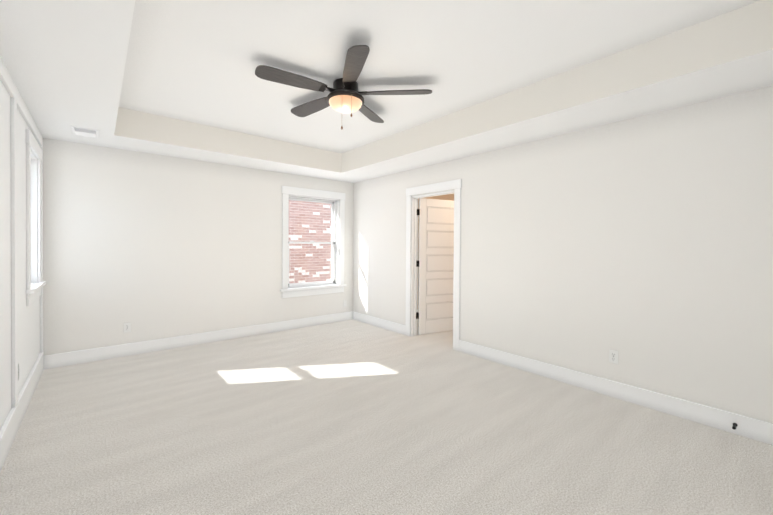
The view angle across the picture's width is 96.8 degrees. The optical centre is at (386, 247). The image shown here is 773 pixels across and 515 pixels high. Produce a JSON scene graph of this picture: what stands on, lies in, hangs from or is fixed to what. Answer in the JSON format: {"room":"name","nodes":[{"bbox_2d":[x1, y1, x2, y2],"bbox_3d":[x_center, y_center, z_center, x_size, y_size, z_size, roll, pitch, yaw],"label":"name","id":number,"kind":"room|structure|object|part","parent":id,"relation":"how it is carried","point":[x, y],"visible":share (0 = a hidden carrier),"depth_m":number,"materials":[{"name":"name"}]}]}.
{"room":"empty bedroom","nodes":[
{"label":"empty bedroom","id":0,"kind":"room"},
{"bbox_2d":[0,80,39,429],"bbox_3d":[-1.849,-0.112,1.301,0.240,2.856,5.817,0,1,-40],"label":"wall","id":1,"kind":"structure","parent":0,"point":[28,335],"depth_m":2.36,"materials":[{"name":"paint"}]},
{"bbox_2d":[0,56,43,471],"bbox_3d":[-1.788,0.095,1.434,0.024,2.440,5.697,0,1,-40],"label":"wall trim","id":2,"kind":"structure","parent":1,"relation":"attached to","point":[20,402],"depth_m":2.39,"materials":[{"name":"paint"}]},
{"bbox_2d":[26,129,45,305],"bbox_3d":[-3.366,-0.257,3.110,0.330,1.483,0.864,0,1,-40],"label":"window","id":3,"kind":"structure","parent":1,"relation":"in","point":[33,217],"depth_m":3.38,"materials":[{"name":"paint"}]},
{"bbox_2d":[43,138,353,355],"bbox_3d":[-1.318,-0.148,5.707,6.729,2.856,0.240,0,1,-40],"label":"wall","id":4,"kind":"structure","parent":0,"point":[149,246],"depth_m":4.29,"materials":[{"name":"paint"}]},
{"bbox_2d":[124,322,130,332],"bbox_3d":[-3.079,0.948,4.079,0.070,0.115,0.008,0,1,-40],"label":"electrical outlet","id":5,"kind":"object","parent":4,"relation":"attached to","point":[127,327],"visible":1,"depth_m":4.08,"materials":[{"name":"white plastic"}]},
{"bbox_2d":[44,311,351,368],"bbox_3d":[-2.109,1.209,4.892,3.951,0.145,0.019,0,1,-40],"label":"baseboard","id":6,"kind":"structure","parent":4,"relation":"attached to","point":[109,352],"depth_m":4.41,"materials":[{"name":"paint"}]},
{"bbox_2d":[280,186,346,297],"bbox_3d":[-1.253,-0.092,5.756,1.189,1.733,0.330,0,1,-40],"label":"window","id":7,"kind":"structure","parent":4,"relation":"in","point":[335,283],"depth_m":5.75,"materials":[{"name":"paint"}]},
{"bbox_3d":[-1.261,-0.097,5.765,0.817,1.358,0.043,0,1,-40],"label":"glass","id":8,"kind":"part","parent":7,"relation":"part of","materials":[{"name":"clear glass"}]},
{"bbox_3d":[-1.259,-0.095,5.763,0.944,1.489,0.093,0,1,-40],"label":"frame","id":9,"kind":"part","parent":7,"relation":"part of","materials":[{"name":"plastic"}]},
{"bbox_2d":[0,318,772,514],"bbox_3d":[0.545,1.373,3.496,6.729,0.120,6.057,0,1,-40],"label":"floor","id":10,"kind":"structure","parent":0,"point":[351,417],"depth_m":2.34,"materials":[{"name":"carpet"}]},
{"bbox_2d":[0,0,772,182],"bbox_3d":[-0.270,-1.334,2.692,3.969,0.416,5.697,0,1,-40],"label":"ceiling","id":11,"kind":"structure","parent":0,"point":[177,78],"depth_m":2.53,"materials":[{"name":"paint"}]},
{"bbox_2d":[71,126,98,137],"bbox_3d":[-2.990,-1.145,3.413,0.200,0.014,0.320,0,1,-40],"label":"ceiling vent","id":12,"kind":"object","parent":11,"relation":"in","point":[85,132],"visible":1,"depth_m":3.40,"materials":[{"name":"white metal"}]},
{"bbox_2d":[255,45,431,129],"bbox_3d":[-0.398,-1.200,2.976,1.412,0.451,1.420,0,1,-40],"label":"ceiling fan","id":13,"kind":"object","parent":11,"relation":"hanging from","point":[344,95],"visible":1,"depth_m":2.84,"materials":[{"name":"black wood"}]},
{"bbox_3d":[-0.361,-1.344,2.975,0.467,0.162,0.470,0,1,-40],"label":"motor","id":14,"kind":"part","parent":13,"relation":"part of","materials":[{"name":"brown metal"}]},
{"bbox_3d":[-0.355,-1.227,2.977,0.286,0.080,0.286,0,1,-40],"label":"lamp shade","id":15,"kind":"part","parent":13,"relation":"part of","materials":[{"name":"white glass"}]},
{"bbox_2d":[417,194,453,308],"bbox_3d":[0.685,0.066,6.526,2.190,2.440,0.100,0,1,-40],"label":"wall","id":16,"kind":"structure","parent":0,"point":[447,197],"depth_m":6.75,"materials":[{"name":"beige paint"}]},
{"bbox_2d":[353,86,772,422],"bbox_3d":[1.324,-0.115,3.974,0.120,2.856,5.817,0,1,-40],"label":"wall","id":17,"kind":"structure","parent":0,"point":[642,246],"depth_m":3.00,"materials":[{"name":"paint"}]},
{"bbox_2d":[352,311,404,334],"bbox_3d":[-0.152,1.216,5.624,0.016,0.145,1.368,0,1,-40],"label":"baseboard","id":18,"kind":"structure","parent":17,"relation":"attached to","point":[385,324],"depth_m":5.56,"materials":[{"name":"paint"}]},
{"bbox_2d":[405,179,461,350],"bbox_3d":[0.663,0.215,4.757,0.162,2.174,1.004,0,1,-40],"label":"door frame","id":19,"kind":"structure","parent":17,"relation":"attached to","point":[412,273],"depth_m":4.99,"materials":[{"name":"paint"}]},
{"bbox_2d":[416,198,453,334],"bbox_3d":[0.798,0.277,5.239,0.804,2.020,0.054,0,1,-26],"label":"door leaf","id":20,"kind":"structure","parent":17,"relation":"in","point":[436,261],"depth_m":5.19,"materials":[{"name":"paint"}]},
{"bbox_3d":[0.464,0.238,5.074,0.050,1.620,0.043,0,1,-40],"label":"door hinge","id":21,"kind":"part","parent":20,"relation":"part of","materials":[{"name":"black metal"}]},
{"bbox_2d":[609,349,617,363],"bbox_3d":[2.018,0.967,3.052,0.008,0.115,0.070,0,1,-40],"label":"electrical outlet","id":22,"kind":"object","parent":17,"relation":"attached to","point":[613,356],"visible":1,"depth_m":3.05,"materials":[{"name":"white plastic"}]},
{"bbox_2d":[459,340,772,444],"bbox_3d":[1.982,1.254,3.090,0.016,0.145,3.288,0,1,-40],"label":"baseboard","id":23,"kind":"structure","parent":17,"relation":"attached to","point":[752,428],"depth_m":2.90,"materials":[{"name":"paint"}]},
{"label":"outside","id":24,"kind":"structure","parent":0,"visible":0},
{"bbox_2d":[289,200,330,282],"bbox_3d":[-4.337,-1.009,7.674,15.800,10.500,0.350,0,1,-40],"label":"brick house","id":25,"kind":"structure","parent":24,"point":[312,232],"depth_m":9.40,"materials":[{"name":"brick"}]}
]}

